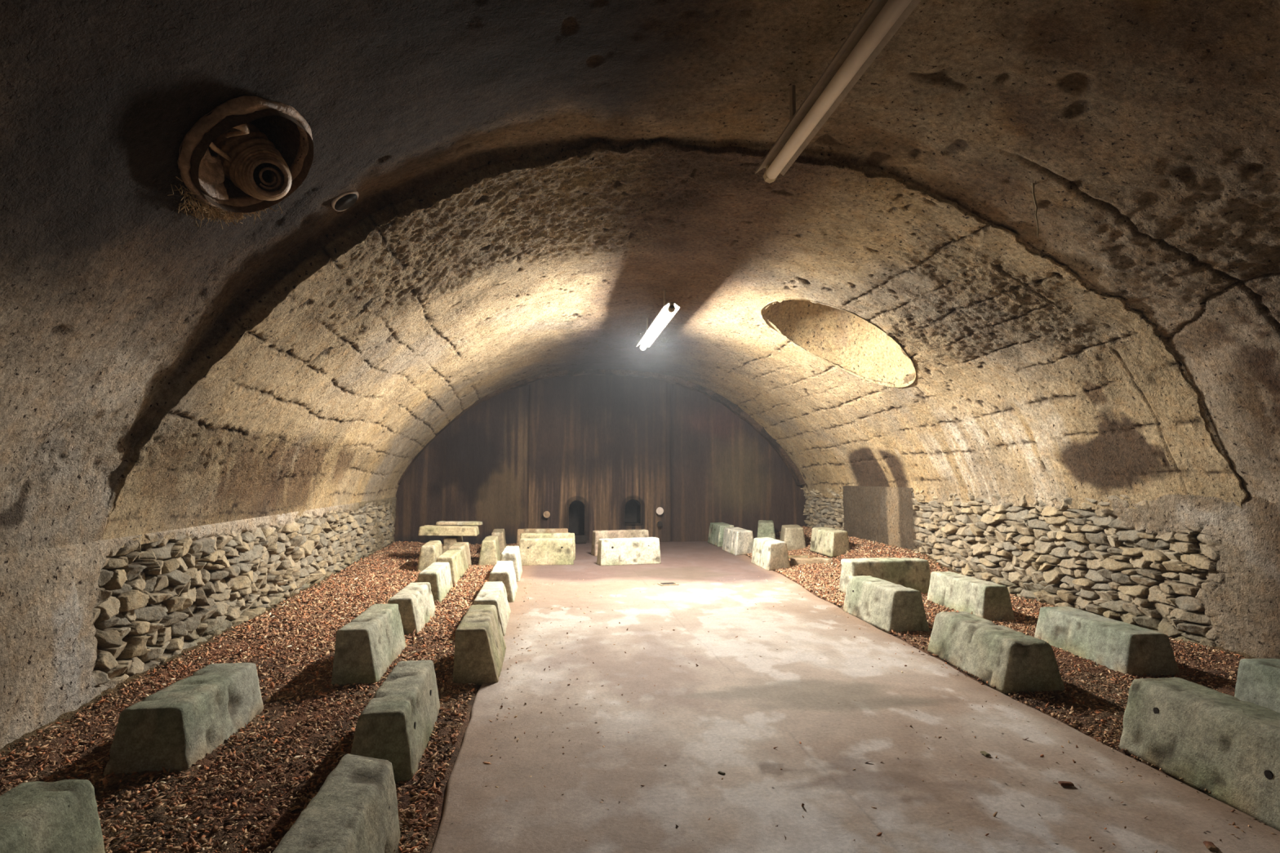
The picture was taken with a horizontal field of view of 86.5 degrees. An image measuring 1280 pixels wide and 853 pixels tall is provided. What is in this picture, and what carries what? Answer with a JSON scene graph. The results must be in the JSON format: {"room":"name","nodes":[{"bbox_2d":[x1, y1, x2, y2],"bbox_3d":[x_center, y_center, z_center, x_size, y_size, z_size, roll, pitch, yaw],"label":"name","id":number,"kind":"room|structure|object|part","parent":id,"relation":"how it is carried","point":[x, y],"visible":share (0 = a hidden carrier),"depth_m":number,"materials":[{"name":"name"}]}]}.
{"room":"underground vaulted cellar","nodes":[
{"label":"underground vaulted cellar","id":0,"kind":"room"},
{"bbox_2d":[0,497,396,749],"bbox_3d":[-3.982,1.509,5.549,0.237,1.280,22.296,1,-4,-10],"label":"wall","id":1,"kind":"structure","parent":0,"point":[77,621],"depth_m":5.36,"materials":[{"name":"stone"}]},
{"bbox_2d":[393,374,807,544],"bbox_3d":[-0.796,0.624,17.259,10.600,4.800,0.104,1,-4,-8],"label":"wall","id":2,"kind":"structure","parent":0,"point":[603,442],"depth_m":17.23,"materials":[{"name":"brown wood"}]},
{"bbox_2d":[543,511,550,518],"bbox_3d":[-2.318,2.180,16.899,0.167,0.167,0.252,1,-4,-8],"label":"pipe stub","id":3,"kind":"object","parent":2,"relation":"attached to","point":[546,514],"visible":1,"depth_m":16.78,"materials":[{"name":"metal"}]},
{"bbox_2d":[568,500,584,534],"bbox_3d":[-1.638,2.333,17.449,0.424,0.924,0.930,1,-4,-8],"label":"niche","id":4,"kind":"object","parent":2,"relation":"attached to","point":[576,508],"visible":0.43,"depth_m":17.91,"materials":[{"name":"metal"}]},
{"bbox_2d":[574,534,586,543],"bbox_3d":[-1.555,2.801,16.883,0.460,0.200,0.240,1,-4,-8],"label":"sill","id":5,"kind":"structure","parent":2,"relation":"attached to","point":[579,539],"depth_m":16.78,"materials":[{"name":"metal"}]},
{"bbox_2d":[397,368,805,485],"bbox_3d":[-0.777,0.031,17.166,10.185,2.927,0.426,1,-4,-8],"label":"trim","id":6,"kind":"structure","parent":2,"relation":"attached to","point":[793,469],"depth_m":17.34,"materials":[{"name":"concrete"}]},
{"bbox_2d":[624,499,641,524],"bbox_3d":[-0.231,2.193,17.654,0.424,0.634,0.930,1,-4,-8],"label":"niche","id":7,"kind":"object","parent":2,"relation":"attached to","point":[633,508],"visible":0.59,"depth_m":18.10,"materials":[{"name":"metal"}]},
{"bbox_2d":[655,506,663,515],"bbox_3d":[0.485,2.140,17.291,0.190,0.190,0.252,1,-4,-8],"label":"pipe stub","id":8,"kind":"object","parent":2,"relation":"attached to","point":[660,510],"visible":1,"depth_m":17.17,"materials":[{"name":"metal"}]},
{"bbox_2d":[656,520,662,526],"bbox_3d":[0.485,2.459,17.266,0.134,0.134,0.252,1,-4,-8],"label":"pipe stub","id":9,"kind":"object","parent":2,"relation":"attached to","point":[659,523],"visible":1,"depth_m":17.14,"materials":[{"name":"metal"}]},
{"bbox_2d":[0,0,1279,555],"bbox_3d":[0.716,-0.689,6.369,10.346,3.389,22.281,1,-4,-8],"label":"ceiling","id":10,"kind":"structure","parent":0,"point":[532,179],"depth_m":5.30,"materials":[{"name":"stone"}]},
{"bbox_2d":[177,95,312,208],"bbox_3d":[-2.142,-1.492,3.735,0.572,0.514,0.882,1,-4,-8],"label":"trim","id":11,"kind":"structure","parent":10,"relation":"attached to","point":[243,104],"depth_m":3.44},
{"bbox_2d":[198,147,228,199],"bbox_3d":[-2.284,-1.452,3.602,0.168,0.356,0.602,2,-5,-29],"label":"crust","id":12,"kind":"object","parent":11,"relation":"attached to","point":[211,171],"visible":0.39,"depth_m":3.75,"materials":[{"name":"brown"}]},
{"bbox_2d":[167,176,282,229],"bbox_3d":[-2.404,-1.266,3.883,0.236,0.300,0.839,-1,-4,8],"label":"straw","id":13,"kind":"object","parent":11,"relation":"hanging from","point":[221,213],"visible":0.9,"depth_m":3.82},
{"bbox_2d":[267,164,284,191],"bbox_3d":[-2.176,-1.491,4.093,0.106,0.147,0.103,1,-4,-8],"label":"fitting","id":14,"kind":"object","parent":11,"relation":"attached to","point":[271,173],"visible":0.39,"depth_m":4.06,"materials":[{"name":"metal"}]},
{"bbox_2d":[189,108,313,213],"bbox_3d":[-2.426,-1.812,3.716,1.168,1.196,0.810,1,-4,-8],"label":"pipe interior","id":15,"kind":"structure","parent":10,"relation":"attached to","point":[280,128],"depth_m":4.00,"materials":[{"name":"metal"}]},
{"bbox_2d":[208,142,231,161],"bbox_3d":[-2.271,-1.506,3.597,0.037,0.066,0.506,1,-4,-8],"label":"bar","id":16,"kind":"object","parent":15,"relation":"attached to","point":[212,146],"visible":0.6,"depth_m":3.68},
{"bbox_2d":[208,122,291,200],"bbox_3d":[-2.278,-1.657,3.893,0.649,0.666,0.520,-2,-5,28],"label":"duct","id":17,"kind":"object","parent":15,"relation":"attached to","point":[248,147],"visible":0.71,"depth_m":3.86,"materials":[{"name":"metal"}]},
{"bbox_2d":[331,191,359,211],"bbox_3d":[-2.216,-1.754,4.926,0.343,0.367,0.214,1,-4,-8],"label":"drain pipe","id":18,"kind":"object","parent":10,"relation":"attached to","point":[344,201],"visible":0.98,"depth_m":4.91,"materials":[{"name":"metal"}]},
{"bbox_2d":[635,289,679,351],"bbox_3d":[0.245,-1.715,10.898,0.230,0.472,2.900,1,-4,-8],"label":"lamp","id":19,"kind":"object","parent":10,"relation":"hanging from","point":[669,308],"visible":1,"depth_m":10.39,"materials":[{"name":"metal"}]},
{"bbox_2d":[755,0,920,182],"bbox_3d":[1.193,-2.241,4.048,0.230,0.472,2.630,1,-4,-8],"label":"lamp","id":20,"kind":"object","parent":10,"relation":"hanging from","point":[882,19],"visible":1,"depth_m":4.05,"materials":[{"name":"metal"}]},
{"bbox_2d":[760,298,915,387],"bbox_3d":[2.946,-1.543,10.245,2.220,1.855,2.210,1,-4,-8],"label":"ceiling opening","id":21,"kind":"structure","parent":10,"relation":"attached to","point":[847,340],"depth_m":11.04,"materials":[{"name":"concrete"}]},
{"bbox_2d":[1031,182,1038,237],"bbox_3d":[3.124,-1.729,5.376,0.035,0.481,0.022,1,-4,-8],"label":"root","id":22,"kind":"object","parent":10,"relation":"hanging from","point":[1033,184],"visible":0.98,"depth_m":5.37,"materials":[{"name":"brown plant"}]},
{"bbox_2d":[431,541,1279,852],"bbox_3d":[1.045,2.105,6.212,5.006,0.065,22.346,1,-4,-8],"label":"floor","id":23,"kind":"structure","parent":0,"point":[727,713],"depth_m":4.11,"materials":[{"name":"concrete"}]},
{"bbox_2d":[0,541,516,852],"bbox_3d":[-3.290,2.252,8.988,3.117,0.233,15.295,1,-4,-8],"label":"gravel bed","id":24,"kind":"object","parent":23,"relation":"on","point":[458,602],"visible":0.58,"depth_m":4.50,"materials":[{"name":"brown gravel"}]},
{"bbox_2d":[0,779,105,852],"bbox_3d":[-2.373,1.614,2.307,0.422,0.366,1.152,1,-4,-8],"label":"concrete block","id":25,"kind":"object","parent":24,"relation":"on","point":[62,816],"visible":1,"depth_m":2.68,"materials":[{"name":"grey concrete"}]},
{"bbox_2d":[102,662,263,776],"bbox_3d":[-2.761,1.768,4.221,0.443,0.355,1.002,1,-4,-7],"label":"concrete block","id":26,"kind":"object","parent":24,"relation":"on","point":[175,726],"visible":0.99,"depth_m":3.88,"materials":[{"name":"grey concrete"}]},
{"bbox_2d":[272,754,400,852],"bbox_3d":[-1.192,1.657,2.664,0.362,0.364,1.164,1,-4,-8],"label":"concrete block","id":27,"kind":"object","parent":24,"relation":"on","point":[354,810],"visible":1,"depth_m":2.70,"materials":[{"name":"concrete"}]},
{"bbox_2d":[331,604,405,686],"bbox_3d":[-2.319,1.859,5.915,0.355,0.434,1.201,1,-4,-8],"label":"concrete block","id":28,"kind":"object","parent":24,"relation":"on","point":[365,646],"visible":0.99,"depth_m":5.40,"materials":[{"name":"grey concrete"}]},
{"bbox_2d":[350,660,439,784],"bbox_3d":[-1.469,1.756,4.160,0.362,0.374,1.153,1,-4,-9],"label":"concrete block","id":29,"kind":"object","parent":24,"relation":"on","point":[396,726],"visible":0.93,"depth_m":3.77,"materials":[{"name":"concrete"}]},
{"bbox_2d":[387,582,435,635],"bbox_3d":[-2.538,2.009,7.575,0.362,0.384,1.203,1,-4,-8],"label":"concrete block","id":30,"kind":"object","parent":24,"relation":"on","point":[415,602],"visible":0.84,"depth_m":7.24,"materials":[{"name":"grey concrete"}]},
{"bbox_2d":[416,540,442,571],"bbox_3d":[-3.756,2.322,12.235,0.362,0.464,1.055,1,-4,-10],"label":"concrete block","id":31,"kind":"object","parent":24,"relation":"on","point":[430,551],"visible":0.67,"depth_m":11.74,"materials":[{"name":"beige concrete"}]},
{"bbox_2d":[417,562,453,602],"bbox_3d":[-2.842,2.145,9.415,0.362,0.405,1.203,1,-4,-8],"label":"concrete block","id":32,"kind":"object","parent":24,"relation":"on","point":[438,575],"visible":0.77,"depth_m":9.03,"materials":[{"name":"grey concrete"}]},
{"bbox_2d":[435,550,464,584],"bbox_3d":[-3.044,2.239,10.873,0.362,0.434,1.151,1,-4,-8],"label":"concrete block","id":33,"kind":"object","parent":24,"relation":"on","point":[454,557],"visible":0.61,"depth_m":10.57,"materials":[{"name":"beige concrete"}]},
{"bbox_2d":[442,535,462,553],"bbox_3d":[-3.710,2.412,13.500,0.362,0.496,1.152,1,-4,-9],"label":"concrete block","id":34,"kind":"object","parent":24,"relation":"on","point":[449,540],"visible":0.39,"depth_m":12.97,"materials":[{"name":"beige concrete"}]},
{"bbox_2d":[417,524,479,536],"bbox_3d":[-3.695,2.016,13.207,1.082,0.174,0.625,2,-6,-8],"label":"stone slab","id":35,"kind":"object","parent":34,"relation":"on","point":[427,530],"visible":1,"depth_m":12.92,"materials":[{"name":"stone"}]},
{"bbox_2d":[435,520,482,524],"bbox_3d":[-3.583,1.915,13.512,0.861,0.066,0.362,1,-5,-4],"label":"stone slab","id":36,"kind":"object","parent":35,"relation":"on","point":[441,522],"visible":1,"depth_m":13.34,"materials":[{"name":"stone"}]},
{"bbox_2d":[448,542,471,572],"bbox_3d":[-3.245,2.337,12.179,0.362,0.444,1.101,1,-4,-8],"label":"concrete block","id":37,"kind":"object","parent":24,"relation":"on","point":[464,547],"visible":0.54,"depth_m":12.04,"materials":[{"name":"beige concrete"}]},
{"bbox_2d":[452,604,506,685],"bbox_3d":[-1.370,1.861,5.918,0.366,0.435,1.152,1,-4,-8],"label":"concrete block","id":38,"kind":"object","parent":24,"relation":"on","point":[480,647],"visible":0.98,"depth_m":5.38,"materials":[{"name":"grey concrete"}]},
{"bbox_2d":[478,535,500,565],"bbox_3d":[-2.889,2.388,13.110,0.362,0.473,1.152,1,-4,-9],"label":"concrete block","id":39,"kind":"object","parent":24,"relation":"on","point":[490,553],"visible":0.91,"depth_m":12.57,"materials":[{"name":"beige concrete"}]},
{"bbox_2d":[473,581,511,635],"bbox_3d":[-1.649,2.023,7.609,0.363,0.393,1.352,1,-4,-8],"label":"concrete block","id":40,"kind":"object","parent":24,"relation":"on","point":[495,593],"visible":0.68,"depth_m":7.41,"materials":[{"name":"grey concrete"}]},
{"bbox_2d":[491,528,506,555],"bbox_3d":[-3.079,2.507,14.770,0.363,0.506,1.201,1,-4,-10],"label":"concrete block","id":41,"kind":"object","parent":24,"relation":"on","point":[500,533],"visible":0.51,"depth_m":14.22,"materials":[{"name":"beige concrete"}]},
{"bbox_2d":[488,560,517,602],"bbox_3d":[-1.902,2.147,9.473,0.362,0.415,1.303,1,-4,-8],"label":"concrete block","id":42,"kind":"object","parent":24,"relation":"on","point":[504,571],"visible":0.7,"depth_m":8.95,"materials":[{"name":"beige concrete"}]},
{"bbox_2d":[500,546,522,582],"bbox_3d":[-2.127,2.244,11.175,0.362,0.465,1.203,1,-4,-8],"label":"concrete block","id":43,"kind":"object","parent":24,"relation":"on","point":[509,553],"visible":0.61,"depth_m":10.64,"materials":[{"name":"beige concrete"}]},
{"bbox_2d":[516,528,568,546],"bbox_3d":[-2.166,2.527,15.148,1.151,0.504,0.362,1,-4,-8],"label":"concrete block","id":44,"kind":"object","parent":23,"relation":"on","point":[520,531],"visible":0.31,"depth_m":15.05,"materials":[{"name":"beige concrete"}]},
{"bbox_2d":[519,537,573,565],"bbox_3d":[-1.761,2.349,12.768,1.025,0.496,0.342,1,-4,-8],"label":"concrete block","id":45,"kind":"object","parent":23,"relation":"on","point":[538,551],"visible":0.87,"depth_m":12.63,"materials":[{"name":"concrete"}]},
{"bbox_2d":[520,532,575,559],"bbox_3d":[-1.835,2.386,13.514,1.103,0.536,0.363,1,-4,-8],"label":"concrete block","id":46,"kind":"object","parent":23,"relation":"on","point":[523,535],"visible":0.35,"depth_m":13.43,"materials":[{"name":"beige concrete"}]},
{"bbox_2d":[591,528,648,556],"bbox_3d":[-0.411,2.466,14.468,1.220,0.523,0.362,1,-5,-19],"label":"concrete block","id":47,"kind":"object","parent":23,"relation":"on","point":[597,535],"visible":0.5,"depth_m":14.32,"materials":[{"name":"beige concrete"}]},
{"bbox_2d":[596,537,661,565],"bbox_3d":[-0.209,2.356,12.848,1.181,0.494,0.342,1,-5,-18],"label":"concrete block","id":48,"kind":"object","parent":23,"relation":"on","point":[644,550],"visible":0.98,"depth_m":12.71,"materials":[{"name":"concrete"}]},
{"bbox_2d":[657,582,679,586],"bbox_3d":[0.425,2.395,10.303,0.280,0.034,0.200,1,-5,-16],"label":"drain cover","id":49,"kind":"object","parent":23,"relation":"on","point":[673,583],"visible":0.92,"depth_m":10.25,"materials":[{"name":"metal"}]},
{"bbox_3d":[0.425,2.385,10.304,0.220,0.014,0.150,1,-5,-16],"label":"lid","id":50,"kind":"part","parent":49,"relation":"part of","materials":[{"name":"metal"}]},
{"bbox_2d":[482,576,1276,852],"bbox_3d":[0.805,2.119,6.723,4.334,0.046,9.020,1,-4,-8],"label":"debris","id":51,"kind":"object","parent":23,"relation":"on","point":[994,815],"visible":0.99,"depth_m":4.12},
{"bbox_2d":[979,751,991,755],"bbox_3d":[2.010,1.901,3.958,0.035,0.009,0.058,1,-4,-8],"label":"scrap","id":52,"kind":"object","parent":23,"relation":"on","point":[984,753],"visible":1,"depth_m":3.95,"materials":[{"name":"concrete"}]},
{"bbox_2d":[746,525,1257,797],"bbox_3d":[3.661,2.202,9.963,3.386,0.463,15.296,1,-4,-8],"label":"gravel bed","id":53,"kind":"object","parent":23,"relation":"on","point":[791,573],"visible":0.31,"depth_m":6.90,"materials":[{"name":"brown gravel"}]},
{"bbox_2d":[707,522,733,546],"bbox_3d":[2.005,2.640,16.704,0.502,0.504,1.284,1,-4,-7],"label":"concrete block","id":54,"kind":"object","parent":53,"relation":"on","point":[716,532],"visible":0.67,"depth_m":16.36,"materials":[{"name":"grey concrete"}]},
{"bbox_2d":[721,527,753,555],"bbox_3d":[2.162,2.513,14.983,0.522,0.506,1.434,1,-4,-7],"label":"concrete block","id":55,"kind":"object","parent":53,"relation":"on","point":[737,541],"visible":0.95,"depth_m":14.48,"materials":[{"name":"grey concrete"}]},
{"bbox_2d":[756,520,775,538],"bbox_3d":[3.099,2.595,16.729,0.462,0.525,1.151,-1,-4,10],"label":"concrete block","id":56,"kind":"object","parent":53,"relation":"on","point":[765,528],"visible":0.73,"depth_m":16.19,"materials":[{"name":"grey concrete"}]},
{"bbox_2d":[751,537,790,570],"bbox_3d":[2.409,2.344,12.626,0.502,0.484,1.483,0,-4,-5],"label":"concrete block","id":57,"kind":"object","parent":53,"relation":"on","point":[768,553],"visible":0.97,"depth_m":12.13,"materials":[{"name":"beige concrete"}]},
{"bbox_2d":[780,524,805,551],"bbox_3d":[3.437,2.499,15.350,0.522,0.506,1.242,-1,-4,7],"label":"concrete block","id":58,"kind":"object","parent":53,"relation":"on","point":[793,536],"visible":0.81,"depth_m":14.83,"materials":[{"name":"beige concrete"}]},
{"bbox_2d":[788,555,817,559],"bbox_3d":[3.187,2.553,13.330,0.602,0.051,0.144,1,-5,-13],"label":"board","id":59,"kind":"object","parent":53,"relation":"on","point":[795,556],"visible":0.71,"depth_m":13.28,"materials":[{"name":"wood"}]},
{"bbox_2d":[790,557,833,564],"bbox_3d":[3.172,2.483,12.565,0.751,0.112,0.301,0,-4,2],"label":"rubble slab","id":60,"kind":"object","parent":53,"relation":"on","point":[793,561],"visible":0.89,"depth_m":12.43,"materials":[{"name":"stone"}]},
{"bbox_2d":[809,527,850,557],"bbox_3d":[3.845,2.320,13.793,0.522,0.476,1.544,0,-4,-5],"label":"concrete block","id":61,"kind":"object","parent":53,"relation":"on","point":[827,541],"visible":0.98,"depth_m":13.30,"materials":[{"name":"beige concrete"}]},
{"bbox_2d":[839,557,930,593],"bbox_3d":[3.461,2.109,9.610,1.202,0.477,0.462,1,-4,-10],"label":"concrete block","id":62,"kind":"object","parent":53,"relation":"on","point":[914,573],"visible":0.56,"depth_m":9.46,"materials":[{"name":"beige concrete"}]},
{"bbox_2d":[843,575,929,633],"bbox_3d":[2.760,1.993,7.741,0.462,0.435,1.202,1,-4,-7],"label":"concrete block","id":63,"kind":"object","parent":53,"relation":"on","point":[888,606],"visible":1,"depth_m":7.33,"materials":[{"name":"concrete"}]},
{"bbox_2d":[927,571,1014,621],"bbox_3d":[4.022,2.065,8.364,0.401,0.404,1.300,0,-4,-4],"label":"concrete block","id":64,"kind":"object","parent":53,"relation":"on","point":[987,600],"visible":0.91,"depth_m":8.03,"materials":[{"name":"grey concrete"}]},
{"bbox_2d":[927,611,1065,693],"bbox_3d":[2.958,1.873,5.780,0.502,0.374,1.302,0,-4,-2],"label":"concrete block","id":65,"kind":"object","parent":53,"relation":"on","point":[1011,660],"visible":0.99,"depth_m":5.38,"materials":[{"name":"grey concrete"}]},
{"bbox_2d":[1034,606,1180,677],"bbox_3d":[4.199,1.932,6.228,0.462,0.345,1.305,0,-4,-1],"label":"concrete block","id":66,"kind":"object","parent":53,"relation":"on","point":[1123,647],"visible":0.97,"depth_m":5.88,"materials":[{"name":"grey concrete"}]},
{"bbox_2d":[1119,677,1279,831],"bbox_3d":[3.150,1.674,3.505,0.502,0.423,1.283,0,-4,-3],"label":"concrete block","id":67,"kind":"object","parent":53,"relation":"on","point":[1226,746],"visible":1,"depth_m":3.56,"materials":[{"name":"concrete"}]},
{"bbox_2d":[1234,658,1279,713],"bbox_3d":[4.315,1.752,4.159,0.422,0.383,1.151,0,-4,-2],"label":"concrete block","id":68,"kind":"object","parent":53,"relation":"on","point":[1258,680],"visible":0.66,"depth_m":4.56,"materials":[{"name":"grey concrete"}]},
{"bbox_2d":[1057,781,1074,786],"bbox_3d":[2.234,1.870,3.566,0.065,0.011,0.041,-1,-4,8],"label":"scrap","id":69,"kind":"object","parent":23,"relation":"on","point":[1061,783],"visible":1,"depth_m":3.56,"materials":[{"name":"concrete"}]},
{"bbox_2d":[1203,840,1218,851],"bbox_3d":[2.484,1.824,2.960,0.041,0.011,0.066,-2,-5,23],"label":"scrap","id":70,"kind":"object","parent":23,"relation":"on","point":[1209,845],"visible":1,"depth_m":2.95,"materials":[{"name":"concrete"}]},
{"bbox_2d":[800,485,1279,659],"bbox_3d":[5.392,1.459,6.852,0.256,1.580,22.298,0,-4,-5],"label":"wall","id":71,"kind":"structure","parent":0,"point":[1205,571],"depth_m":7.61,"materials":[{"name":"stone"}]}
]}

